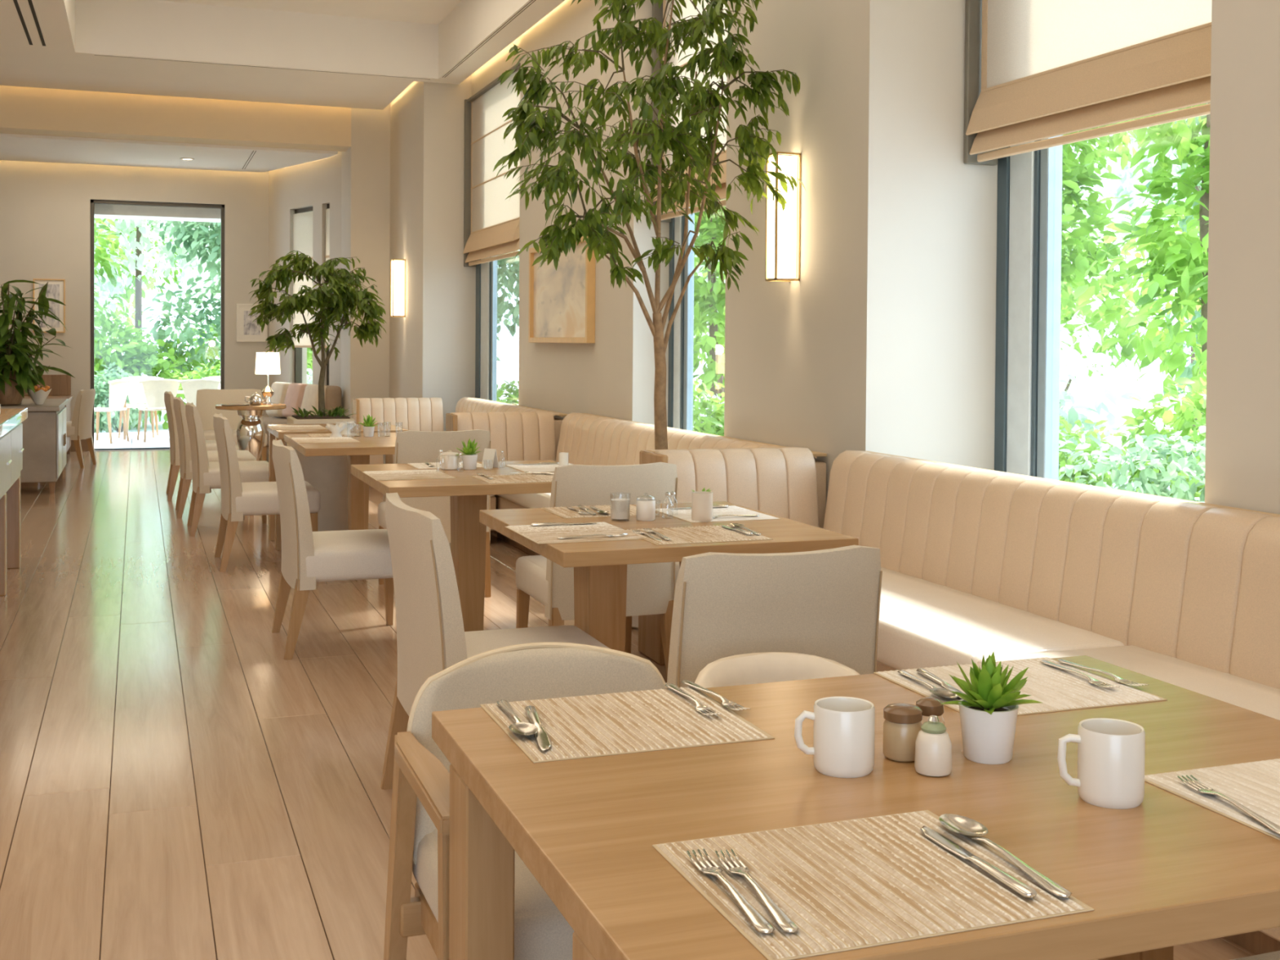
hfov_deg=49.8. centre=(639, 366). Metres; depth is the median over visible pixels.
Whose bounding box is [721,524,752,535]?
knife
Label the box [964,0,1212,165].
blind
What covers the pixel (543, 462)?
knife
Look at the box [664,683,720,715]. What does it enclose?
fork
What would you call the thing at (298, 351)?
window
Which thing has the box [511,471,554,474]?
knife
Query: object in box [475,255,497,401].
window
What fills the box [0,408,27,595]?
table
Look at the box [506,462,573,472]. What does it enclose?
placemat
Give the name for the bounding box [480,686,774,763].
placemat
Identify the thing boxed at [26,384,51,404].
flower bouquet
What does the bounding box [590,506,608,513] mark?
spoon
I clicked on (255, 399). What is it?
teapot
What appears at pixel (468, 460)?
pot
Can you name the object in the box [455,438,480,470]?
potted succulent
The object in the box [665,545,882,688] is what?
dining chair
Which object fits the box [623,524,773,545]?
placemat
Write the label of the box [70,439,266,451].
baseboard
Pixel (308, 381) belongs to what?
shrub
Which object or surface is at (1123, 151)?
tree
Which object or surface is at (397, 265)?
wall sconce
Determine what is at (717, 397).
shrub
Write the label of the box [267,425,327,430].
placemat
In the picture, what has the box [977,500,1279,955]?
banquette
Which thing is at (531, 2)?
air slot
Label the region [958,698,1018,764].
pot
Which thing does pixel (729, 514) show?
fork
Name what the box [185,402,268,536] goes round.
dining chair
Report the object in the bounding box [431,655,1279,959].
dining table
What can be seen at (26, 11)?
air slot
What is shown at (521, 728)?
spoon
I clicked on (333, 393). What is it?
sofa
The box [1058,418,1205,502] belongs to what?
shrub
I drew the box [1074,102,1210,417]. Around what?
tree
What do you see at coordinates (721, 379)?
tree
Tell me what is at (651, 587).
dining chair
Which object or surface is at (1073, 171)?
tree
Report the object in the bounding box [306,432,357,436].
placemat
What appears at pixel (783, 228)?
wall sconce
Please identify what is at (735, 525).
spoon
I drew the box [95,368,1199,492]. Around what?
ground
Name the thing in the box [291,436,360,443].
placemat
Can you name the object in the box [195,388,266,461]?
dining chair
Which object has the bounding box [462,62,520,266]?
blind
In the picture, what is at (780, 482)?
banquette
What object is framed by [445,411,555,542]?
banquette
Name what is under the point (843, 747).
mug
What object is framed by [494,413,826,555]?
banquette
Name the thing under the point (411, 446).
dining chair
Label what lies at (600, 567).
dining table
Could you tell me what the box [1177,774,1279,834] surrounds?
fork
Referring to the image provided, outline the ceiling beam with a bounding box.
[0,85,351,151]
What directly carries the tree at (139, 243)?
on the ground
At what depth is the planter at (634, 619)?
6.31 m
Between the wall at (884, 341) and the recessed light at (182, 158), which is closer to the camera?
the wall at (884, 341)
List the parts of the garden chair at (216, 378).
rail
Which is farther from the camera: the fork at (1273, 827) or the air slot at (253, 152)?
the air slot at (253, 152)
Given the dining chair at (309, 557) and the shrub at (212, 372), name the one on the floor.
the dining chair at (309, 557)
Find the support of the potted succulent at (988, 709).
on the dining table at (1161, 873)
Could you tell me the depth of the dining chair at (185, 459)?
10.16 m
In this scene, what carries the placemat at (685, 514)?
on the dining table at (600, 567)
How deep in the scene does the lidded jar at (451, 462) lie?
6.08 m
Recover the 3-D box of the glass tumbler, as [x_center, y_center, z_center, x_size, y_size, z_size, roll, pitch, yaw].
[-0.063,0.450,4.404,0.066,0.085,0.066,0,1,-20]
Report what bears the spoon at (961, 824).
on the placemat at (875, 881)
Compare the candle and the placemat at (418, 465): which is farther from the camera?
the placemat at (418, 465)
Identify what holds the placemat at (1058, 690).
on the dining table at (1161, 873)
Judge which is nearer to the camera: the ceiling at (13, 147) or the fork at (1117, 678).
the fork at (1117, 678)
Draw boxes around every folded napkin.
[325,422,346,436]
[335,421,356,434]
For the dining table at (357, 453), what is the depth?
7.77 m
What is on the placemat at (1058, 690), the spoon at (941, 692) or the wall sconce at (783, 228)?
the spoon at (941, 692)
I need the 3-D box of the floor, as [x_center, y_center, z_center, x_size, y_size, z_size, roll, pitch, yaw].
[-3.268,1.241,6.040,8.800,0.100,21.140,0,1,-20]
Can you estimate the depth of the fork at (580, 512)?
4.55 m
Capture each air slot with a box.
[10,0,48,46]
[94,53,430,79]
[241,150,257,168]
[441,0,536,77]
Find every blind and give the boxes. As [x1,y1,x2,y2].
[292,211,312,347]
[324,208,329,347]
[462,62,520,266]
[650,0,727,222]
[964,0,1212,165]
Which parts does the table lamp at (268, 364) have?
lamp shade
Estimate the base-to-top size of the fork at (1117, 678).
0.008 m
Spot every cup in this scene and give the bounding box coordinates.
[559,452,568,466]
[691,491,712,522]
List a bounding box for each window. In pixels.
[294,206,312,384]
[326,204,329,385]
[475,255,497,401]
[667,207,694,431]
[994,134,1062,479]
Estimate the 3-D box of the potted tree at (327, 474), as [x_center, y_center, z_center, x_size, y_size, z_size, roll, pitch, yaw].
[-2.240,0.163,9.643,1.003,1.943,0.905,0,1,-20]
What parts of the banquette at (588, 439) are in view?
seat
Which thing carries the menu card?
on the dining table at (468, 494)
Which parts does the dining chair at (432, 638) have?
leg, backrest, seat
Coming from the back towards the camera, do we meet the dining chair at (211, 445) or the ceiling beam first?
the ceiling beam
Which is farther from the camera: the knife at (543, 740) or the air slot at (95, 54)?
the air slot at (95, 54)
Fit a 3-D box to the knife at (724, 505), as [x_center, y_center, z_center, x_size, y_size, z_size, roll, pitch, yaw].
[0.201,0.480,4.693,0.216,0.009,0.022,0,1,-20]
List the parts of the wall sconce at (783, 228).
plate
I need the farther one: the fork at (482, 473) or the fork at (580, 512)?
the fork at (482, 473)
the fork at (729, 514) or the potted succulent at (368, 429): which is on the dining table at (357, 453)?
the potted succulent at (368, 429)
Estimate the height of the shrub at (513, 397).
1.271 m
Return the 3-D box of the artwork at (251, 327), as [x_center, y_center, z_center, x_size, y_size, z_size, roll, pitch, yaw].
[-4.698,-0.527,16.676,0.190,0.290,0.003,0,1,-20]
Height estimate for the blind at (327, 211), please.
1.572 m
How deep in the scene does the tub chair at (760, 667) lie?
2.86 m
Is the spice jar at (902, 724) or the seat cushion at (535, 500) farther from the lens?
the seat cushion at (535, 500)
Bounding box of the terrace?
[94,426,693,450]
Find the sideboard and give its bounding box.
[22,374,72,453]
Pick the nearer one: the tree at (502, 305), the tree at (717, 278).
the tree at (502, 305)
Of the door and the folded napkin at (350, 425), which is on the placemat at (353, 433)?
the folded napkin at (350, 425)
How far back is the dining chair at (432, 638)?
3.65 m
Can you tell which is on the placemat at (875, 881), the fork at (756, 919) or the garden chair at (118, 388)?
the fork at (756, 919)
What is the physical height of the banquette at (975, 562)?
0.869 m
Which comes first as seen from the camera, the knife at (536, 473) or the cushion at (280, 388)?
the knife at (536, 473)
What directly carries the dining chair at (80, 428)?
on the floor
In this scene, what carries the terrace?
on the ground
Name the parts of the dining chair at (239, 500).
leg, leg, backrest, seat, leg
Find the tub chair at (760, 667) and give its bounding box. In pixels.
[694,652,860,688]
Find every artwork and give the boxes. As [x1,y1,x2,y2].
[38,284,59,327]
[244,311,260,334]
[533,242,585,337]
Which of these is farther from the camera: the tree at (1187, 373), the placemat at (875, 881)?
the tree at (1187, 373)
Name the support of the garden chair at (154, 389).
on the terrace
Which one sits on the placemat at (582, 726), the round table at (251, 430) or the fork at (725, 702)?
the fork at (725, 702)
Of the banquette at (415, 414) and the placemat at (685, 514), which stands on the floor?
the banquette at (415, 414)
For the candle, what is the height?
0.060 m
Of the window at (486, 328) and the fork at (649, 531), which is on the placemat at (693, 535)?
the fork at (649, 531)
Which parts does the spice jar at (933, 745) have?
lid, knob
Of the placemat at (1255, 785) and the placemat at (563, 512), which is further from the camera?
the placemat at (563, 512)
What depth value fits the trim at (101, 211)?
16.64 m
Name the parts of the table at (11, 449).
leg, drawer, leg, drawer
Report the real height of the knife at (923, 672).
0.009 m
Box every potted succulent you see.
[357,413,377,436]
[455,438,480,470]
[939,652,1042,764]
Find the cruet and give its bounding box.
[662,492,671,519]
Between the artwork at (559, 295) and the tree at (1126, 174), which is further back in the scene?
the tree at (1126, 174)
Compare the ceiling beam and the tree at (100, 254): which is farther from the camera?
the tree at (100, 254)
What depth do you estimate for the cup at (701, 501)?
4.36 m
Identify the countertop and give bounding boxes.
[0,408,25,423]
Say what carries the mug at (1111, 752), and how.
on the dining table at (1161, 873)
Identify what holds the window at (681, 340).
in the wall at (884, 341)
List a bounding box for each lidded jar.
[440,450,458,470]
[635,493,655,520]
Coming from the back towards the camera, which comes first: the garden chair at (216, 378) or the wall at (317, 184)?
the garden chair at (216, 378)
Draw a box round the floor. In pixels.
[0,448,1255,959]
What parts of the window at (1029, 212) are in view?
frame, sash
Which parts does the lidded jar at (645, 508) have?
lid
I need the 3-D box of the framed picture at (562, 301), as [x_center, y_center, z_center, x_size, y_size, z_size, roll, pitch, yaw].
[-0.591,-0.543,10.143,0.060,0.740,1.500,0,1,-20]
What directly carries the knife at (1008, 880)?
on the placemat at (875, 881)
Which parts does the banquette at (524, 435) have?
panel, seat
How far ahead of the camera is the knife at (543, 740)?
1.98 m
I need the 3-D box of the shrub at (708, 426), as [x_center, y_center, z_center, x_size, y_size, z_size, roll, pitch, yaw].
[0.635,0.685,11.964,1.409,1.201,1.557,1,1,25]
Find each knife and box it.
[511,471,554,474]
[516,462,559,464]
[524,705,551,751]
[530,522,598,526]
[577,505,595,514]
[674,504,728,508]
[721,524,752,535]
[915,667,966,698]
[920,826,1036,897]
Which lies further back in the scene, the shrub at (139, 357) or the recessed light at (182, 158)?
the shrub at (139, 357)
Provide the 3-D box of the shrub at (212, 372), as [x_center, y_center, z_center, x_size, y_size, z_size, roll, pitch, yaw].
[-6.255,0.451,20.936,1.649,1.271,1.492,1,1,23]
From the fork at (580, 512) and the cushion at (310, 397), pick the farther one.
the cushion at (310, 397)
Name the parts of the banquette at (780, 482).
panel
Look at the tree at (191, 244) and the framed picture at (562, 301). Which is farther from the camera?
the tree at (191, 244)
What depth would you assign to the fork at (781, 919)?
1.40 m
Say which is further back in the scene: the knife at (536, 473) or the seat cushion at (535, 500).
the seat cushion at (535, 500)
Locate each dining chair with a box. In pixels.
[66,388,97,467]
[164,391,239,500]
[173,396,256,518]
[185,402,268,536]
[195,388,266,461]
[213,413,320,572]
[271,439,393,659]
[377,429,491,597]
[380,492,609,790]
[515,462,677,677]
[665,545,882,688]
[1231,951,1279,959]
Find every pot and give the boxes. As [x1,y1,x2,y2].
[362,426,374,436]
[462,453,477,470]
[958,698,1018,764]
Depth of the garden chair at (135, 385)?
18.77 m
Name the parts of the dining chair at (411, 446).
leg, seat, backrest, leg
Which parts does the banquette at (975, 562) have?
seat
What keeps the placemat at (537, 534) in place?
on the dining table at (600, 567)
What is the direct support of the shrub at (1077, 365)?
on the ground
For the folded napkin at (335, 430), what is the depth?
8.06 m
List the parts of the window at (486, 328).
frame, sash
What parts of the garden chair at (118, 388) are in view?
leg, leg, seat, backrest, rail, leg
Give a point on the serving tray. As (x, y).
(224, 404)
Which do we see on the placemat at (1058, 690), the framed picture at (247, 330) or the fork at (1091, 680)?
the fork at (1091, 680)
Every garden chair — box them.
[94,378,133,443]
[118,376,163,438]
[137,378,180,442]
[177,378,220,405]
[201,376,220,389]
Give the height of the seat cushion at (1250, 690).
0.151 m
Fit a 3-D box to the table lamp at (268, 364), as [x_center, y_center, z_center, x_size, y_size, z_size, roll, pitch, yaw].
[-3.287,0.105,12.164,0.216,0.455,0.216,0,1,-20]
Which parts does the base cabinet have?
leg, door, leg, door, handle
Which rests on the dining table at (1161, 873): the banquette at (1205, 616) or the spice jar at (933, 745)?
the spice jar at (933, 745)
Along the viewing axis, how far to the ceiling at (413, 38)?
12.26 m
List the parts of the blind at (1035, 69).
cloth panel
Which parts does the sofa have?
seat, backrest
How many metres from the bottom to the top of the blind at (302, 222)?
1.572 m
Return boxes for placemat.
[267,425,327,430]
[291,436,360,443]
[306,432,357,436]
[362,469,455,480]
[407,462,483,469]
[471,473,553,484]
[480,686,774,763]
[505,521,644,543]
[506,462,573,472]
[540,504,657,518]
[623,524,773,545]
[652,809,1094,959]
[655,505,781,523]
[873,657,1167,715]
[1144,758,1279,840]
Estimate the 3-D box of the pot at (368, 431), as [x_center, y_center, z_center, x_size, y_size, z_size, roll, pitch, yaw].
[-1.606,0.385,8.152,0.070,0.060,0.070,0,1,-20]
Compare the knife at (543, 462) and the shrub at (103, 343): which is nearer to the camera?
the knife at (543, 462)
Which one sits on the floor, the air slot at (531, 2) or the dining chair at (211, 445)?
the dining chair at (211, 445)
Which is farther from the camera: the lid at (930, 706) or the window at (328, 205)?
the window at (328, 205)
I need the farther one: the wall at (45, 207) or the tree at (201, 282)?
the tree at (201, 282)
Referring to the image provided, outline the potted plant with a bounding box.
[0,280,75,405]
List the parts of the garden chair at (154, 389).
leg, leg, seat, rail, backrest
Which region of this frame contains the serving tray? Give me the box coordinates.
[221,403,248,405]
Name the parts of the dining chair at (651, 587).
leg, seat, leg, backrest, leg, leg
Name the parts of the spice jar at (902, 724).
lid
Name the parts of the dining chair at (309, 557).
leg, backrest, leg, seat, leg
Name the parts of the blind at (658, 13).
cloth panel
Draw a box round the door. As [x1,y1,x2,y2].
[90,199,224,450]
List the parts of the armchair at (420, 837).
leg, rail, arm, seat frame, leg, seat, backrest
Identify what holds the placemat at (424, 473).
on the dining table at (468, 494)
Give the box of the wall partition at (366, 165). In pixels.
[341,103,390,418]
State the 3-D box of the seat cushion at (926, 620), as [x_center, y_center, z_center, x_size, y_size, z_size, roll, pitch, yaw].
[0.875,0.855,4.851,0.590,0.151,1.920,0,1,-20]
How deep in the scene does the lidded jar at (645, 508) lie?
4.39 m
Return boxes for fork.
[476,472,492,479]
[557,533,627,538]
[567,506,588,514]
[632,529,662,541]
[643,528,671,539]
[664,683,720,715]
[680,680,751,711]
[686,848,774,933]
[712,514,759,518]
[715,848,799,933]
[1040,659,1119,688]
[1057,658,1148,686]
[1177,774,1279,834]
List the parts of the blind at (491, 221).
head rail, cloth panel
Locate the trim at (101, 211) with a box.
[94,204,220,222]
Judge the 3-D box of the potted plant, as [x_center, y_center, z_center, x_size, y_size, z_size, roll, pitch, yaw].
[-5.365,-0.167,11.724,1.013,1.148,1.199,0,1,-20]
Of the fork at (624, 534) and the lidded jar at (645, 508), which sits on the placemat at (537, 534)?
the fork at (624, 534)
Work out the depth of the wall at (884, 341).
6.12 m
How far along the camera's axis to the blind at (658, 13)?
8.30 m
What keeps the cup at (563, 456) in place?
on the placemat at (544, 468)
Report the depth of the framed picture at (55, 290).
15.91 m
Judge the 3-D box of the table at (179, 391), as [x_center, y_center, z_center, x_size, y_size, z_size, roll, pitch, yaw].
[-6.054,0.643,18.406,1.700,0.630,0.400,0,1,-20]
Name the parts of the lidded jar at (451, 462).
lid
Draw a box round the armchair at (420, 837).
[383,642,666,959]
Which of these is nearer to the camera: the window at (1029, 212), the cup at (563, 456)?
the window at (1029, 212)
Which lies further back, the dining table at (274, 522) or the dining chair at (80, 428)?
the dining chair at (80, 428)
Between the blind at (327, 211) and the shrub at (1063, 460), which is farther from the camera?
the blind at (327, 211)
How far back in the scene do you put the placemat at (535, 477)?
5.68 m
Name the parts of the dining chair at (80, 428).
seat, leg, backrest, leg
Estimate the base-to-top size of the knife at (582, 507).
0.009 m
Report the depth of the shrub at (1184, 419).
8.76 m
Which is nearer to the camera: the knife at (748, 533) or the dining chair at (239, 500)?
the knife at (748, 533)
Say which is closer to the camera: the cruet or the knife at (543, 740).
the knife at (543, 740)
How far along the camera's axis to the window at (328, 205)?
15.63 m
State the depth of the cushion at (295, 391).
15.34 m
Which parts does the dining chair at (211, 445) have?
leg, backrest, leg, seat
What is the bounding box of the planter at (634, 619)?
[631,615,638,629]
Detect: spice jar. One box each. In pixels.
[883,702,922,762]
[914,715,951,776]
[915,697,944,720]
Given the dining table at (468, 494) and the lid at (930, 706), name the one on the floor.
the dining table at (468, 494)
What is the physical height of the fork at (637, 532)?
0.008 m
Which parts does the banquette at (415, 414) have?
panel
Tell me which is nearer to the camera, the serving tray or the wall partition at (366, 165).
the serving tray
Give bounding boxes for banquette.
[352,397,444,487]
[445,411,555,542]
[455,396,568,456]
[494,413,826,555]
[638,446,818,665]
[822,450,1186,671]
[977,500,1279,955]
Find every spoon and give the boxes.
[497,699,537,735]
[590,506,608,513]
[729,523,760,534]
[897,670,957,698]
[939,813,1071,897]
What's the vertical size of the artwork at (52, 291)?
0.500 m
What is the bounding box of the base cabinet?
[0,398,67,493]
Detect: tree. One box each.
[94,217,129,324]
[94,217,194,344]
[94,217,220,418]
[140,219,220,379]
[164,221,220,338]
[248,250,386,531]
[497,248,519,361]
[693,199,725,404]
[693,231,725,404]
[695,231,724,391]
[1060,117,1157,378]
[1060,120,1145,349]
[1070,119,1204,427]
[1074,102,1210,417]
[1127,102,1207,395]
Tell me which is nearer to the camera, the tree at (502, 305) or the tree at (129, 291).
the tree at (502, 305)
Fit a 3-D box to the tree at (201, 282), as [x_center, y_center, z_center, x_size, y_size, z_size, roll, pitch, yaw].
[-8.338,-2.256,29.831,2.951,6.265,4.140,1,1,30]
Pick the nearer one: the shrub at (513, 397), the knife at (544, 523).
the knife at (544, 523)
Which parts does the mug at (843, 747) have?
handle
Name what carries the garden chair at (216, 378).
on the terrace
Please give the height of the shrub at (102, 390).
1.148 m
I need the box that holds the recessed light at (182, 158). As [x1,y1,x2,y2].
[180,157,194,159]
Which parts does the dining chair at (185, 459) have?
leg, backrest, leg, seat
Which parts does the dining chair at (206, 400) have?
backrest, seat, leg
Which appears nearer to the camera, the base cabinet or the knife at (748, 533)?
the knife at (748, 533)
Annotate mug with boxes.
[794,696,875,777]
[1057,718,1145,808]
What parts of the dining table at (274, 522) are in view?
leg, leg, leg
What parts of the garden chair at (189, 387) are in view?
rail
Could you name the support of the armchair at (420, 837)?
on the floor
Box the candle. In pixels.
[610,498,629,519]
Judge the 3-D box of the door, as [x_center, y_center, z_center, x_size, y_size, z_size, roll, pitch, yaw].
[-5.743,-0.480,16.425,1.505,2.940,0.110,0,1,-20]
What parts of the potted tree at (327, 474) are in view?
planter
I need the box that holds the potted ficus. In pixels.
[493,0,806,629]
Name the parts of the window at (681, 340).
frame, sash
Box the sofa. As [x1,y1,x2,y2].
[262,382,342,447]
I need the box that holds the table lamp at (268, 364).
[255,352,279,404]
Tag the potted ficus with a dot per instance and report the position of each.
(679, 139)
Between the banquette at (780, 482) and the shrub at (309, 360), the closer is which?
the banquette at (780, 482)
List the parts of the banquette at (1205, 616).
seat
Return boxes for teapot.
[244,392,266,405]
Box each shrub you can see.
[94,309,204,430]
[94,342,112,364]
[94,361,154,432]
[169,360,220,404]
[185,323,312,379]
[306,368,312,384]
[496,379,518,404]
[693,377,724,435]
[693,393,724,434]
[1058,310,1146,485]
[1058,415,1124,487]
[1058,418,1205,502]
[1105,371,1206,497]
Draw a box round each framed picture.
[32,278,65,333]
[236,303,267,342]
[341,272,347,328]
[528,235,595,342]
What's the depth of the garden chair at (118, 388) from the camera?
17.50 m
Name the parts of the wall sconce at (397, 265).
plate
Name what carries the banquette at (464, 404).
on the floor
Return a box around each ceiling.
[0,0,564,110]
[0,133,337,172]
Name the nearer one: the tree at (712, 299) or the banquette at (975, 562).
the banquette at (975, 562)
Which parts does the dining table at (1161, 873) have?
leg, leg, leg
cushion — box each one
[266,382,290,417]
[282,382,307,417]
[299,383,326,414]
[496,493,551,508]
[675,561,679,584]
[876,567,1124,670]
[977,644,1279,719]
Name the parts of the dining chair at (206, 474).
leg, leg, backrest, seat, leg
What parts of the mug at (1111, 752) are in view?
handle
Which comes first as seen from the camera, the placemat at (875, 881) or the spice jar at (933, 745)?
the placemat at (875, 881)
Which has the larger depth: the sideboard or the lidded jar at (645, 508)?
the sideboard
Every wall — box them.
[0,160,268,448]
[268,151,341,417]
[389,0,1279,514]
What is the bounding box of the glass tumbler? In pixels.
[609,492,630,520]
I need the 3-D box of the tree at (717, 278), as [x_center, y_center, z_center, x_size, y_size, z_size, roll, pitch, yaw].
[1.681,-2.452,25.915,3.914,6.972,4.082,0,1,-20]
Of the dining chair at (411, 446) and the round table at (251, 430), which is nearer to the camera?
the dining chair at (411, 446)
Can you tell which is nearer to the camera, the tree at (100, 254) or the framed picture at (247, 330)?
the framed picture at (247, 330)
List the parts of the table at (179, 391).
leg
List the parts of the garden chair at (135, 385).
leg, leg, seat, backrest, rail, leg, leg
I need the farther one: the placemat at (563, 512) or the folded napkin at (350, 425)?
the folded napkin at (350, 425)
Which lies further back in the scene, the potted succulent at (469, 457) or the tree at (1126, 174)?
the tree at (1126, 174)
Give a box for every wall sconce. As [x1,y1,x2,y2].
[391,258,405,317]
[764,151,801,281]
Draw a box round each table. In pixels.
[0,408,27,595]
[123,390,183,439]
[215,403,286,460]
[266,422,408,550]
[284,432,397,529]
[351,460,556,631]
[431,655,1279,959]
[479,501,858,652]
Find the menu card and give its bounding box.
[481,448,498,468]

